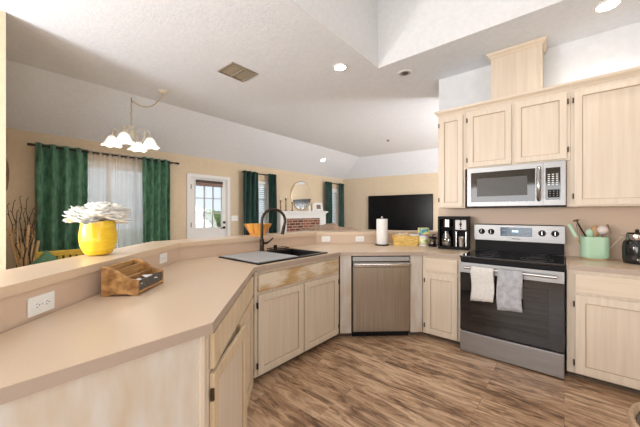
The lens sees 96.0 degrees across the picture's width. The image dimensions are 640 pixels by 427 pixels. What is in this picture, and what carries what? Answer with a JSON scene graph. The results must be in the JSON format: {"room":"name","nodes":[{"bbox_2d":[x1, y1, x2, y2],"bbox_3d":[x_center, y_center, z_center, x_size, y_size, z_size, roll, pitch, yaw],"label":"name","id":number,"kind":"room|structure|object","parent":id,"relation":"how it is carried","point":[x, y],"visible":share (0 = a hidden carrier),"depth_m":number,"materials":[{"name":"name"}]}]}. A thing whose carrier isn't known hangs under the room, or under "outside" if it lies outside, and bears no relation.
{"room":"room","nodes":[
{"label":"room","id":0,"kind":"room"},
{"bbox_2d":[0,10,5,270],"bbox_3d":[-3.402,-0.165,2.977,2.060,2.969,0.130,0,0,40],"label":"wall","id":1,"kind":"structure","parent":0,"point":[2,13],"depth_m":2.35,"materials":[{"name":"beige paint"}]},
{"bbox_2d":[24,225,29,265],"bbox_3d":[-3.734,0.532,3.664,0.070,0.776,0.034,0,0,-43],"label":"stick","id":2,"kind":"object","parent":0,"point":[27,226],"visible":0.6,"depth_m":3.66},
{"bbox_2d":[6,128,342,269],"bbox_3d":[-2.560,0.080,5.678,0.150,2.480,10.550,0,0,40],"label":"wall","id":3,"kind":"structure","parent":0,"point":[20,157],"depth_m":5.32,"materials":[{"name":"beige paint"}]},
{"bbox_2d":[6,159,8,190],"bbox_3d":[-4.091,-0.526,3.732,0.028,0.527,0.090,0,0,40],"label":"wall plaque","id":4,"kind":"object","parent":3,"relation":"attached to","point":[7,165],"visible":0.32,"depth_m":3.75,"materials":[{"name":"brown wood"}]},
{"bbox_2d":[35,160,142,246],"bbox_3d":[-3.391,0.015,4.633,0.135,1.650,1.740,0,0,40],"label":"window","id":5,"kind":"structure","parent":3,"relation":"in","point":[93,163],"depth_m":4.62,"materials":[{"name":"white paint"}]},
{"bbox_2d":[88,165,106,220],"bbox_3d":[-3.646,0.015,4.321,0.042,1.505,0.743,0,0,40],"label":"window blind","id":6,"kind":"object","parent":5,"relation":"attached to","point":[89,166],"visible":0.11,"depth_m":4.50,"materials":[{"name":"white"}]},
{"bbox_2d":[111,168,142,247],"bbox_3d":[-3.125,0.015,4.935,0.042,1.505,0.743,0,0,40],"label":"window blind","id":7,"kind":"object","parent":5,"relation":"attached to","point":[130,236],"visible":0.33,"depth_m":4.84,"materials":[{"name":"white"}]},
{"bbox_2d":[27,143,178,164],"bbox_3d":[-3.280,-0.920,4.597,0.146,0.038,1.970,0,0,40],"label":"curtain rod","id":8,"kind":"object","parent":3,"relation":"attached to","point":[28,144],"visible":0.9,"depth_m":4.43,"materials":[{"name":"brown metal"}]},
{"bbox_2d":[35,142,87,258],"bbox_3d":[-3.642,0.172,4.085,0.094,2.255,0.577,0,0,40],"label":"curtain","id":9,"kind":"object","parent":8,"relation":"hanging from","point":[61,175],"visible":0.72,"depth_m":4.06,"materials":[{"name":"green fabric"}]},
{"bbox_2d":[142,157,169,242],"bbox_3d":[-2.843,0.172,5.027,0.093,2.255,0.467,0,0,40],"label":"curtain","id":10,"kind":"object","parent":8,"relation":"hanging from","point":[155,174],"visible":0.73,"depth_m":5.01,"materials":[{"name":"green fabric"}]},
{"bbox_2d":[191,178,225,238],"bbox_3d":[-2.270,0.304,5.905,0.108,2.012,0.775,0,0,40],"label":"door","id":11,"kind":"structure","parent":3,"relation":"in","point":[212,231],"depth_m":5.90,"materials":[{"name":"white paint"}]},
{"bbox_2d":[187,173,229,238],"bbox_3d":[-2.315,0.270,5.950,0.172,2.100,0.940,0,0,40],"label":"trim","id":12,"kind":"structure","parent":3,"relation":"attached to","point":[189,175],"depth_m":5.81,"materials":[{"name":"white paint"}]},
{"bbox_2d":[196,180,222,187],"bbox_3d":[-2.254,-0.610,5.898,0.028,0.120,0.580,0,0,40],"label":"door shade","id":13,"kind":"object","parent":3,"relation":"attached to","point":[198,182],"visible":1,"depth_m":5.88,"materials":[{"name":"brown fabric"}]},
{"bbox_2d":[258,181,268,232],"bbox_3d":[-1.450,0.010,6.921,0.135,1.560,0.620,0,0,40],"label":"window","id":14,"kind":"structure","parent":3,"relation":"in","point":[259,182],"depth_m":7.06,"materials":[{"name":"white paint"}]},
{"bbox_2d":[258,184,266,233],"bbox_3d":[-1.445,0.011,6.916,0.046,1.415,0.428,0,0,40],"label":"window blind","id":15,"kind":"object","parent":14,"relation":"attached to","point":[258,184],"visible":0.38,"depth_m":6.97,"materials":[{"name":"white"}]},
{"bbox_2d":[291,181,310,209],"bbox_3d":[-0.511,-0.495,7.960,0.026,0.806,0.806,0,0,40],"label":"wall mirror","id":16,"kind":"object","parent":3,"relation":"attached to","point":[300,192],"visible":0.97,"depth_m":7.94,"materials":[{"name":"clear glass"}]},
{"bbox_2d":[332,189,338,225],"bbox_3d":[0.367,0.005,9.064,0.135,1.570,0.640,0,0,40],"label":"window","id":17,"kind":"structure","parent":3,"relation":"in","point":[337,190],"depth_m":9.24,"materials":[{"name":"white paint"}]},
{"bbox_2d":[332,191,336,223],"bbox_3d":[0.373,0.005,9.059,0.046,1.425,0.448,0,0,40],"label":"window blind","id":18,"kind":"object","parent":17,"relation":"attached to","point":[332,191],"visible":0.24,"depth_m":9.13,"materials":[{"name":"white"}]},
{"bbox_3d":[-1.439,-0.920,6.767,0.146,0.038,0.980,0,0,40],"label":"curtain rod","id":19,"kind":"object","parent":3,"relation":"attached to","visible":0},
{"bbox_2d":[243,170,258,234],"bbox_3d":[-1.565,0.172,6.534,0.094,2.255,0.410,0,0,40],"label":"curtain","id":20,"kind":"object","parent":19,"relation":"hanging from","point":[250,181],"visible":0.67,"depth_m":6.49,"materials":[{"name":"teal fabric"}]},
{"bbox_2d":[268,174,276,232],"bbox_3d":[-1.156,0.172,7.017,0.094,2.255,0.255,0,0,40],"label":"curtain","id":21,"kind":"object","parent":19,"relation":"hanging from","point":[272,185],"visible":0.65,"depth_m":6.99,"materials":[{"name":"teal fabric"}]},
{"bbox_3d":[0.426,-0.920,8.967,0.146,0.038,0.950,0,0,40],"label":"curtain rod","id":22,"kind":"object","parent":3,"relation":"attached to","visible":0},
{"bbox_2d":[325,181,331,223],"bbox_3d":[0.267,0.172,8.695,0.076,2.255,0.325,0,0,40],"label":"curtain","id":23,"kind":"object","parent":22,"relation":"hanging from","point":[328,187],"visible":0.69,"depth_m":8.65,"materials":[{"name":"teal fabric"}]},
{"bbox_2d":[339,183,343,226],"bbox_3d":[0.691,0.172,9.195,0.075,2.255,0.266,0,0,40],"label":"curtain","id":24,"kind":"object","parent":22,"relation":"hanging from","point":[341,187],"visible":0.73,"depth_m":9.18,"materials":[{"name":"teal fabric"}]},
{"bbox_2d":[0,234,437,333],"bbox_3d":[-0.176,0.805,2.660,1.710,1.030,5.170,0,0,40],"label":"wall","id":25,"kind":"structure","parent":0,"point":[13,309],"depth_m":1.48,"materials":[{"name":"paint"}]},
{"bbox_2d":[27,291,54,317],"bbox_3d":[-1.095,0.355,1.135,0.009,0.072,0.116,0,0,-5],"label":"wall outlet","id":26,"kind":"object","parent":25,"relation":"attached to","point":[36,305],"visible":1,"depth_m":1.13,"materials":[{"name":"white plastic"}]},
{"bbox_2d":[34,301,41,309],"bbox_3d":[-1.091,0.355,1.113,0.003,0.031,0.031,0,0,-5],"label":"socket","id":27,"kind":"object","parent":26,"relation":"attached to","point":[37,304],"depth_m":1.11,"materials":[{"name":"grey"}]},
{"bbox_2d":[44,298,50,305],"bbox_3d":[-1.095,0.355,1.156,0.003,0.031,0.031,0,0,-5],"label":"socket","id":28,"kind":"object","parent":26,"relation":"attached to","point":[47,301],"depth_m":1.16,"materials":[{"name":"grey"}]},
{"bbox_2d":[159,252,166,263],"bbox_3d":[-1.180,0.336,2.173,0.009,0.072,0.116,0,0,-5],"label":"wall outlet","id":29,"kind":"object","parent":25,"relation":"attached to","point":[162,257],"visible":1,"depth_m":2.16,"materials":[{"name":"white plastic"}]},
{"bbox_2d":[0,230,437,298],"bbox_3d":[-0.215,0.270,2.684,1.840,0.039,5.496,0,0,40],"label":"bar ledge","id":30,"kind":"object","parent":25,"relation":"on","point":[18,280],"visible":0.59,"depth_m":1.53,"materials":[{"name":"beige laminate"}]},
{"bbox_2d":[78,221,116,255],"bbox_3d":[-1.335,0.147,1.734,0.187,0.205,0.186,0,0,40],"label":"flower vase","id":31,"kind":"object","parent":30,"relation":"on","point":[99,238],"visible":0.88,"depth_m":1.67,"materials":[{"name":"yellow ceramic"}]},
{"bbox_2d":[62,210,74,222],"bbox_3d":[-1.450,0.083,1.734,0.173,0.236,0.154,0,0,44],"label":"flower","id":32,"kind":"object","parent":31,"relation":"in","point":[68,219],"visible":0.05,"depth_m":1.68,"materials":[{"name":"white plant"}]},
{"bbox_2d":[64,206,99,220],"bbox_3d":[-1.376,0.077,1.672,0.150,0.247,0.170,0,0,23],"label":"flower","id":33,"kind":"object","parent":31,"relation":"in","point":[77,210],"visible":0.38,"depth_m":1.63,"materials":[{"name":"white plant"}]},
{"bbox_2d":[71,213,100,224],"bbox_3d":[-1.331,0.097,1.647,0.140,0.208,0.122,0,0,-42],"label":"flower","id":34,"kind":"object","parent":31,"relation":"in","point":[85,220],"visible":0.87,"depth_m":1.62,"materials":[{"name":"white plant"}]},
{"bbox_2d":[80,205,113,220],"bbox_3d":[-1.293,0.075,1.676,0.170,0.251,0.171,0,0,-29],"label":"flower","id":35,"kind":"object","parent":31,"relation":"in","point":[97,211],"visible":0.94,"depth_m":1.64,"materials":[{"name":"white plant"}]},
{"bbox_2d":[85,201,112,210],"bbox_3d":[-1.328,0.063,1.751,0.166,0.275,0.163,0,0,-32],"label":"flower","id":36,"kind":"object","parent":31,"relation":"in","point":[101,204],"visible":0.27,"depth_m":1.72,"materials":[{"name":"white plant"}]},
{"bbox_2d":[105,210,130,223],"bbox_3d":[-1.250,0.087,1.753,0.150,0.227,0.145,0,0,27],"label":"flower","id":37,"kind":"object","parent":31,"relation":"in","point":[119,217],"visible":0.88,"depth_m":1.73,"materials":[{"name":"white plant"}]},
{"bbox_2d":[108,202,131,216],"bbox_3d":[-1.266,0.065,1.799,0.148,0.271,0.157,0,0,5],"label":"flower","id":38,"kind":"object","parent":31,"relation":"in","point":[115,207],"visible":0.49,"depth_m":1.76,"materials":[{"name":"white plant"}]},
{"bbox_2d":[244,223,271,235],"bbox_3d":[-0.711,0.184,3.305,0.325,0.131,0.321,0,0,40],"label":"wooden bowl","id":39,"kind":"object","parent":30,"relation":"on","point":[253,229],"visible":0.88,"depth_m":3.21,"materials":[{"name":"orange wood"}]},
{"bbox_2d":[322,236,329,241],"bbox_3d":[0.081,0.341,3.853,0.116,0.072,0.008,0,0,-5],"label":"wall outlet","id":40,"kind":"object","parent":25,"relation":"attached to","point":[324,238],"visible":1,"depth_m":3.85,"materials":[{"name":"white plastic"}]},
{"bbox_2d":[356,236,363,241],"bbox_3d":[0.539,0.344,3.890,0.116,0.072,0.008,0,0,-5],"label":"wall outlet","id":41,"kind":"object","parent":25,"relation":"attached to","point":[358,238],"visible":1,"depth_m":3.89,"materials":[{"name":"white plastic"}]},
{"bbox_2d":[6,60,437,178],"bbox_3d":[0.772,-1.385,3.358,7.933,0.530,11.320,0,0,40],"label":"ceiling","id":42,"kind":"structure","parent":0,"point":[38,100],"depth_m":4.72,"materials":[{"name":"paint"}]},
{"bbox_2d":[0,0,639,156],"bbox_3d":[0.911,-2.155,2.821,6.860,1.010,10.681,0,0,40],"label":"ceiling","id":43,"kind":"structure","parent":0,"point":[140,48],"depth_m":3.01,"materials":[{"name":"paint"}]},
{"bbox_2d":[100,89,168,152],"bbox_3d":[-2.543,-1.286,3.940,0.867,0.727,0.622,0,0,40],"label":"chandelier","id":44,"kind":"object","parent":43,"relation":"hanging from","point":[125,137],"visible":1,"depth_m":3.98,"materials":[{"name":"glass"}]},
{"bbox_2d":[217,62,257,81],"bbox_3d":[-0.958,-1.644,3.362,0.310,0.012,0.350,0,0,40],"label":"ceiling vent","id":45,"kind":"object","parent":43,"relation":"in","point":[238,72],"visible":1,"depth_m":3.36,"materials":[{"name":"beige"}]},
{"bbox_2d":[332,63,347,70],"bbox_3d":[0.226,-1.645,3.244,0.173,0.009,0.173,0,0,40],"label":"recessed light","id":46,"kind":"object","parent":43,"relation":"in","point":[339,66],"visible":1,"depth_m":3.24,"materials":[{"name":"white plastic"}]},
{"bbox_2d":[397,69,412,76],"bbox_3d":[0.998,-1.645,3.382,0.173,0.009,0.173,0,0,40],"label":"recessed light","id":47,"kind":"object","parent":43,"relation":"in","point":[403,73],"visible":1,"depth_m":3.38,"materials":[{"name":"white plastic"}]},
{"bbox_2d":[592,0,623,13],"bbox_3d":[2.273,-1.645,2.275,0.184,0.009,0.184,0,0,40],"label":"recessed light","id":48,"kind":"object","parent":43,"relation":"in","point":[603,6],"visible":1,"depth_m":2.27,"materials":[{"name":"glass"}]},
{"bbox_2d":[343,172,438,230],"bbox_3d":[4.035,0.080,7.413,8.150,2.480,0.150,0,0,33],"label":"wall","id":49,"kind":"structure","parent":0,"point":[357,191],"depth_m":8.80,"materials":[{"name":"beige paint"}]},
{"bbox_2d":[368,194,432,229],"bbox_3d":[2.301,-0.025,8.406,1.900,1.030,0.059,0,0,33],"label":"television","id":50,"kind":"object","parent":49,"relation":"attached to","point":[414,211],"visible":0.78,"depth_m":8.32,"materials":[{"name":"black plastic"}]},
{"bbox_2d":[247,309,639,426],"bbox_3d":[0.782,1.370,3.434,8.150,0.100,11.750,0,0,40],"label":"floor","id":51,"kind":"structure","parent":0,"point":[414,380],"depth_m":2.11,"materials":[{"name":"brown wood"}]},
{"bbox_2d":[35,249,84,259],"bbox_3d":[-3.006,0.887,3.467,0.470,0.865,0.560,0,0,40],"label":"settee","id":52,"kind":"object","parent":51,"relation":"on","point":[72,252],"visible":0.16,"depth_m":3.57,"materials":[{"name":"fabric"}]},
{"bbox_2d":[29,250,58,264],"bbox_3d":[-3.208,0.645,3.376,0.110,0.438,0.438,0,0,40],"label":"throw pillow","id":53,"kind":"object","parent":52,"relation":"on","point":[46,256],"visible":0.17,"depth_m":3.34,"materials":[{"name":"green fabric"}]},
{"bbox_2d":[0,336,204,426],"bbox_3d":[-0.728,0.882,0.725,0.028,0.875,0.905,0,0,40],"label":"base cabinet","id":54,"kind":"object","parent":51,"relation":"on","point":[166,387],"visible":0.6,"depth_m":0.89,"materials":[{"name":"brown wood"}]},
{"bbox_2d":[205,276,253,426],"bbox_3d":[-0.710,0.882,1.603,0.613,0.875,1.074,0,0,-5],"label":"base cabinet","id":55,"kind":"object","parent":51,"relation":"on","point":[229,350],"visible":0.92,"depth_m":1.37,"materials":[{"name":"brown wood"}]},
{"bbox_2d":[0,243,474,404],"bbox_3d":[-0.024,0.425,2.522,1.755,0.039,4.625,0,0,40],"label":"countertop","id":56,"kind":"structure","parent":55,"relation":"on","point":[96,333],"depth_m":1.08,"materials":[{"name":"beige laminate"}]},
{"bbox_2d":[101,258,163,296],"bbox_3d":[-0.992,0.332,1.547,0.170,0.146,0.275,0,0,-5],"label":"desk organizer","id":57,"kind":"object","parent":56,"relation":"on","point":[119,278],"visible":0.98,"depth_m":1.44,"materials":[{"name":"brown wood"}]},
{"bbox_2d":[259,208,285,250],"bbox_3d":[-0.490,0.168,2.997,0.289,0.451,0.064,0,0,-16],"label":"faucet","id":58,"kind":"object","parent":56,"relation":"on","point":[262,242],"visible":0.94,"depth_m":2.97,"materials":[{"name":"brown metal"}]},
{"bbox_2d":[219,248,327,264],"bbox_3d":[-0.426,0.507,2.787,0.585,0.226,0.870,0,0,40],"label":"sink","id":59,"kind":"object","parent":56,"relation":"in","point":[300,253],"visible":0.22,"depth_m":2.97,"materials":[{"name":"black metal"}]},
{"bbox_2d":[221,251,297,262],"bbox_3d":[-0.551,0.389,2.621,0.540,0.009,0.445,0,0,40],"label":"board","id":60,"kind":"object","parent":59,"relation":"on","point":[257,256],"visible":1,"depth_m":2.57,"materials":[{"name":"plastic"}]},
{"bbox_2d":[267,245,288,251],"bbox_3d":[-0.442,0.362,3.035,0.107,0.064,0.225,0,0,40],"label":"rack","id":61,"kind":"object","parent":59,"relation":"on","point":[275,246],"visible":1,"depth_m":3.01,"materials":[{"name":"brown metal"}]},
{"bbox_2d":[375,217,388,245],"bbox_3d":[0.796,0.222,3.698,0.180,0.368,0.180,0,0,40],"label":"paper towel holder","id":62,"kind":"object","parent":56,"relation":"on","point":[381,217],"visible":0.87,"depth_m":3.64,"materials":[{"name":"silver metal"}]},
{"bbox_2d":[376,219,387,243],"bbox_3d":[0.796,0.230,3.698,0.140,0.320,0.140,0,0,40],"label":"paper towel roll","id":63,"kind":"object","parent":62,"relation":"on","point":[381,224],"visible":0.94,"depth_m":3.64,"materials":[{"name":"paper"}]},
{"bbox_2d":[392,234,418,245],"bbox_3d":[1.100,0.341,3.709,0.336,0.130,0.194,0,0,10],"label":"storage basket","id":64,"kind":"object","parent":56,"relation":"on","point":[397,240],"visible":0.8,"depth_m":3.62,"materials":[{"name":"yellow wicker"}]},
{"bbox_2d":[419,234,427,245],"bbox_3d":[1.299,0.335,3.619,0.116,0.142,0.116,0,0,40],"label":"tub","id":65,"kind":"object","parent":56,"relation":"on","point":[423,239],"visible":0.94,"depth_m":3.57,"materials":[{"name":"white plastic"}]},
{"bbox_2d":[418,228,428,234],"bbox_3d":[1.299,0.221,3.619,0.130,0.085,0.044,0,0,5],"label":"snack box","id":66,"kind":"object","parent":65,"relation":"on","point":[422,231],"visible":1,"depth_m":3.60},
{"bbox_2d":[428,234,437,246],"bbox_3d":[1.388,0.329,3.538,0.099,0.153,0.112,0,0,-12],"label":"coffee grinder","id":67,"kind":"object","parent":56,"relation":"on","point":[432,243],"visible":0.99,"depth_m":3.51,"materials":[{"name":"black plastic"}]},
{"bbox_2d":[438,216,469,249],"bbox_3d":[1.533,0.219,3.303,0.318,0.373,0.263,0,0,32],"label":"coffee maker","id":68,"kind":"object","parent":56,"relation":"on","point":[453,231],"visible":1,"depth_m":3.26,"materials":[{"name":"black plastic"}]},
{"bbox_2d":[457,237,464,246],"bbox_3d":[1.590,0.319,3.238,0.085,0.108,0.080,0,0,32],"label":"travel mug","id":69,"kind":"object","parent":68,"relation":"on","point":[460,240],"depth_m":3.21,"materials":[{"name":"silver metal"}]},
{"bbox_2d":[252,256,338,379],"bbox_3d":[-0.355,0.882,2.804,0.572,0.875,1.088,0,0,40],"label":"base cabinet","id":70,"kind":"object","parent":51,"relation":"on","point":[296,307],"visible":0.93,"depth_m":2.52,"materials":[{"name":"brown wood"}]},
{"bbox_2d":[277,211,327,232],"bbox_3d":[-0.465,0.627,7.799,0.298,1.385,1.825,0,0,40],"label":"fireplace","id":71,"kind":"object","parent":51,"relation":"on","point":[295,220],"visible":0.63,"depth_m":7.60,"materials":[{"name":"brick"}]},
{"bbox_2d":[277,211,327,213],"bbox_3d":[-0.465,-0.022,7.799,0.298,0.085,1.825,0,0,40],"label":"mantel shelf","id":72,"kind":"object","parent":71,"relation":"attached to","point":[285,212],"depth_m":7.63,"materials":[{"name":"white paint"}]},
{"bbox_2d":[314,203,322,210],"bbox_3d":[-0.038,-0.191,8.293,0.045,0.241,0.340,0,0,40],"label":"picture frame","id":73,"kind":"object","parent":71,"relation":"on","point":[318,206],"visible":0.84,"depth_m":8.29,"materials":[{"name":"white paint"}]},
{"bbox_2d":[340,256,350,335],"bbox_3d":[0.270,0.882,3.091,0.120,0.875,0.080,0,0,-2],"label":"filler panel","id":74,"kind":"object","parent":51,"relation":"on","point":[345,261],"visible":0.82,"depth_m":3.05,"materials":[{"name":"brown"}]},
{"bbox_2d":[351,256,410,335],"bbox_3d":[0.639,0.886,3.288,0.622,0.868,0.558,0,0,-2],"label":"dishwasher","id":75,"kind":"object","parent":51,"relation":"on","point":[380,285],"visible":0.98,"depth_m":3.04,"materials":[{"name":"silver"}]},
{"bbox_2d":[408,255,421,334],"bbox_3d":[1.030,0.882,3.123,0.130,0.875,0.080,0,0,-2],"label":"filler panel","id":76,"kind":"object","parent":51,"relation":"on","point":[416,261],"visible":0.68,"depth_m":3.08,"materials":[{"name":"brown"}]},
{"bbox_2d":[423,256,460,344],"bbox_3d":[1.416,0.882,3.160,0.381,0.875,0.572,0,0,40],"label":"base cabinet","id":77,"kind":"object","parent":51,"relation":"on","point":[441,276],"visible":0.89,"depth_m":2.94,"materials":[{"name":"brown wood"}]},
{"bbox_2d":[460,224,564,378],"bbox_3d":[1.835,0.718,2.751,0.776,1.205,0.720,0,0,40],"label":"range","id":78,"kind":"object","parent":51,"relation":"on","point":[533,339],"visible":1,"depth_m":2.55,"materials":[{"name":"silver metal"}]},
{"bbox_2d":[470,266,493,302],"bbox_3d":[1.468,0.644,2.603,0.191,0.316,0.052,0,0,40],"label":"dish towel","id":79,"kind":"object","parent":78,"relation":"hanging from","point":[482,278],"visible":0.99,"depth_m":2.59,"materials":[{"name":"fabric"}]},
{"bbox_2d":[496,269,522,312],"bbox_3d":[1.625,0.663,2.469,0.191,0.356,0.052,0,0,40],"label":"dish towel","id":80,"kind":"object","parent":78,"relation":"hanging from","point":[509,290],"visible":1,"depth_m":2.45,"materials":[{"name":"grey fabric"}]},
{"bbox_2d":[460,250,564,266],"bbox_3d":[1.831,0.413,2.746,0.772,0.022,0.593,0,0,40],"label":"cooktop","id":81,"kind":"object","parent":78,"relation":"in","point":[537,259],"depth_m":2.66,"materials":[{"name":"black glass"}]},
{"bbox_2d":[566,269,639,393],"bbox_3d":[2.545,0.882,2.203,1.000,0.875,0.572,0,0,40],"label":"base cabinet","id":82,"kind":"object","parent":51,"relation":"on","point":[603,309],"visible":0.99,"depth_m":2.18,"materials":[{"name":"brown wood"}]},
{"bbox_2d":[566,256,639,275],"bbox_3d":[2.775,0.425,2.026,1.588,0.039,0.624,0,0,40],"label":"countertop","id":83,"kind":"structure","parent":82,"relation":"on","point":[614,266],"depth_m":2.25,"materials":[{"name":"beige laminate"}]},
{"bbox_2d":[580,236,609,259],"bbox_3d":[2.443,0.306,2.563,0.195,0.200,0.130,0,0,32],"label":"utensil crock","id":84,"kind":"object","parent":83,"relation":"on","point":[592,248],"visible":0.99,"depth_m":2.52,"materials":[{"name":"green ceramic"}]},
{"bbox_2d":[567,224,579,243],"bbox_3d":[2.355,0.237,2.638,0.143,0.290,0.012,0,0,40],"label":"spatula","id":85,"kind":"object","parent":84,"relation":"in","point":[573,232],"visible":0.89,"depth_m":2.65,"materials":[{"name":"green plastic"}]},
{"bbox_2d":[573,219,586,237],"bbox_3d":[2.397,0.219,2.622,0.034,0.332,0.146,0,0,-41],"label":"tongs","id":86,"kind":"object","parent":84,"relation":"in","point":[576,220],"visible":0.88,"depth_m":2.64,"materials":[{"name":"wood"}]},
{"bbox_2d":[585,229,593,236],"bbox_3d":[2.410,0.259,2.577,0.052,0.244,0.027,0,0,25],"label":"spoon","id":87,"kind":"object","parent":84,"relation":"in","point":[589,233],"visible":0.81,"depth_m":2.57,"materials":[{"name":"plastic"}]},
{"bbox_2d":[591,225,598,236],"bbox_3d":[2.449,0.242,2.559,0.063,0.276,0.024,0,0,40],"label":"wooden spoon","id":88,"kind":"object","parent":84,"relation":"in","point":[593,228],"visible":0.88,"depth_m":2.56,"materials":[{"name":"brown wood"}]},
{"bbox_2d":[596,226,607,236],"bbox_3d":[2.470,0.243,2.519,0.075,0.275,0.045,0,0,34],"label":"ladle","id":89,"kind":"object","parent":84,"relation":"in","point":[601,230],"visible":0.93,"depth_m":2.51,"materials":[{"name":"white plastic"}]},
{"bbox_2d":[621,229,639,264],"bbox_3d":[2.581,0.266,2.322,0.174,0.278,0.208,0,0,-16],"label":"electric kettle","id":90,"kind":"object","parent":83,"relation":"on","point":[630,245],"visible":1,"depth_m":2.31,"materials":[{"name":"black glass"}]},
{"bbox_2d":[626,402,639,426],"bbox_3d":[1.033,0.947,0.684,0.419,0.749,0.419,0,0,40],"label":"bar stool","id":91,"kind":"object","parent":51,"relation":"on","point":[633,414],"visible":1,"depth_m":0.83,"materials":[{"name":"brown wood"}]},
{"bbox_3d":[0.147,0.838,6.423,1.640,0.965,0.860,0,0,-8],"label":"sofa","id":92,"kind":"object","parent":51,"relation":"on","visible":0},
{"bbox_2d":[299,223,356,230],"bbox_3d":[0.188,0.424,6.116,1.245,0.446,0.322,0,0,-8],"label":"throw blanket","id":93,"kind":"object","parent":92,"relation":"on","point":[326,227],"visible":0.42,"depth_m":6.02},
{"bbox_3d":[-3.748,1.000,3.651,0.260,0.640,0.260,0,0,40],"label":"floor vase","id":94,"kind":"object","parent":51,"relation":"on","visible":0},
{"bbox_2d":[7,203,16,267],"bbox_3d":[-3.792,0.397,3.593,0.041,1.049,0.160,0,0,40],"label":"bare branch","id":95,"kind":"object","parent":94,"relation":"in","point":[9,203],"visible":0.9,"depth_m":3.56,"materials":[{"name":"brown plant"}]},
{"bbox_2d":[7,228,18,266],"bbox_3d":[-3.791,0.549,3.601,0.034,0.748,0.164,0,0,40],"label":"stick","id":96,"kind":"object","parent":94,"relation":"in","point":[8,229],"visible":0.63,"depth_m":3.57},
{"bbox_2d":[10,200,20,266],"bbox_3d":[-3.746,0.376,3.578,0.055,1.093,0.165,0,0,-4],"label":"bare branch","id":97,"kind":"object","parent":94,"relation":"in","point":[16,243],"visible":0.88,"depth_m":3.56,"materials":[{"name":"brown plant"}]},
{"bbox_2d":[14,228,20,266],"bbox_3d":[-3.763,0.553,3.617,0.036,0.739,0.116,0,0,23],"label":"stick","id":98,"kind":"object","parent":94,"relation":"in","point":[18,245],"visible":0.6,"depth_m":3.59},
{"bbox_2d":[19,196,22,242],"bbox_3d":[-3.763,0.348,3.628,0.035,1.145,0.060,0,0,25],"label":"bare branch","id":99,"kind":"object","parent":94,"relation":"in","point":[20,196],"visible":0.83,"depth_m":3.62,"materials":[{"name":"brown plant"}]},
{"bbox_2d":[20,243,23,266],"bbox_3d":[-3.746,0.644,3.637,0.043,0.555,0.069,0,0,-10],"label":"stick","id":100,"kind":"object","parent":94,"relation":"in","point":[22,244],"visible":0.54,"depth_m":3.61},
{"bbox_2d":[21,211,27,265],"bbox_3d":[-3.719,0.446,3.628,0.060,0.951,0.101,0,0,-39],"label":"bare branch","id":101,"kind":"object","parent":94,"relation":"in","point":[24,211],"visible":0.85,"depth_m":3.61,"materials":[{"name":"brown plant"}]},
{"bbox_2d":[27,231,34,265],"bbox_3d":[-3.730,0.573,3.689,0.035,0.700,0.126,0,0,26],"label":"stick","id":102,"kind":"object","parent":94,"relation":"in","point":[32,235],"visible":0.5,"depth_m":3.71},
{"bbox_2d":[28,207,34,255],"bbox_3d":[-3.713,0.420,3.684,0.044,1.002,0.098,0,0,40],"label":"bare branch","id":103,"kind":"object","parent":94,"relation":"in","point":[34,207],"visible":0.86,"depth_m":3.69,"materials":[{"name":"brown plant"}]},
{"bbox_2d":[28,203,39,263],"bbox_3d":[-3.666,0.394,3.671,0.167,1.053,0.046,0,0,-7],"label":"bare branch","id":104,"kind":"object","parent":94,"relation":"in","point":[33,233],"visible":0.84,"depth_m":3.67,"materials":[{"name":"brown plant"}]},
{"bbox_2d":[32,240,39,261],"bbox_3d":[-3.716,0.639,3.708,0.037,0.574,0.173,0,0,28],"label":"stick","id":105,"kind":"object","parent":94,"relation":"in","point":[37,241],"visible":0.39,"depth_m":3.74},
{"bbox_2d":[439,22,639,349],"bbox_3d":[3.015,-0.165,2.689,3.480,2.969,0.678,0,0,40],"label":"wall","id":106,"kind":"structure","parent":0,"point":[618,49],"depth_m":2.77,"materials":[{"name":"white paint"}]},
{"bbox_2d":[434,106,467,208],"bbox_3d":[1.514,-0.599,3.269,0.313,1.077,0.358,0,0,40],"label":"upper cabinet","id":107,"kind":"object","parent":106,"relation":"attached to","point":[452,173],"visible":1,"depth_m":3.13,"materials":[{"name":"brown wood"}]},
{"bbox_2d":[464,82,570,169],"bbox_3d":[1.957,-0.803,2.894,0.843,0.667,0.358,0,0,40],"label":"upper cabinet","id":108,"kind":"object","parent":106,"relation":"attached to","point":[533,126],"visible":1,"depth_m":2.73,"materials":[{"name":"brown wood"}]},
{"bbox_2d":[467,160,565,207],"bbox_3d":[1.930,-0.260,2.861,0.778,0.400,0.439,0,0,40],"label":"microwave","id":109,"kind":"object","parent":108,"relation":"attached to","point":[543,184],"visible":1,"depth_m":2.71,"materials":[{"name":"metal"}]},
{"bbox_2d":[486,35,547,98],"bbox_3d":[1.994,-1.366,2.924,0.492,0.560,0.271,0,0,40],"label":"chase","id":110,"kind":"object","parent":108,"relation":"on","point":[515,69],"visible":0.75,"depth_m":2.83,"materials":[{"name":"brown wood"}]},
{"bbox_2d":[439,206,639,259],"bbox_3d":[2.793,-0.347,2.429,3.482,1.506,0.007,0,0,40],"label":"backsplash","id":111,"kind":"structure","parent":106,"relation":"attached to","point":[620,220],"depth_m":2.76,"materials":[{"name":"paint"}]},
{"bbox_2d":[566,66,639,206],"bbox_3d":[2.748,-0.599,2.223,1.284,1.077,0.358,0,0,40],"label":"upper cabinet","id":112,"kind":"object","parent":106,"relation":"attached to","point":[603,169],"visible":0.98,"depth_m":2.37,"materials":[{"name":"brown wood"}]},
{"label":"outside","id":113,"kind":"structure","parent":0,"visible":0},
{"bbox_2d":[115,227,208,248],"bbox_3d":[-9.737,1.520,16.124,24.290,0.100,40.000,0,0,40],"label":"lawn","id":114,"kind":"structure","parent":113,"point":[196,227],"depth_m":19.25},
{"bbox_2d":[203,209,220,226],"bbox_3d":[-4.339,0.636,12.770,1.567,1.669,1.563,0,0,23],"label":"shrub","id":115,"kind":"object","parent":114,"relation":"on","point":[208,213],"visible":0.24,"depth_m":12.15,"materials":[{"name":"green plant"}]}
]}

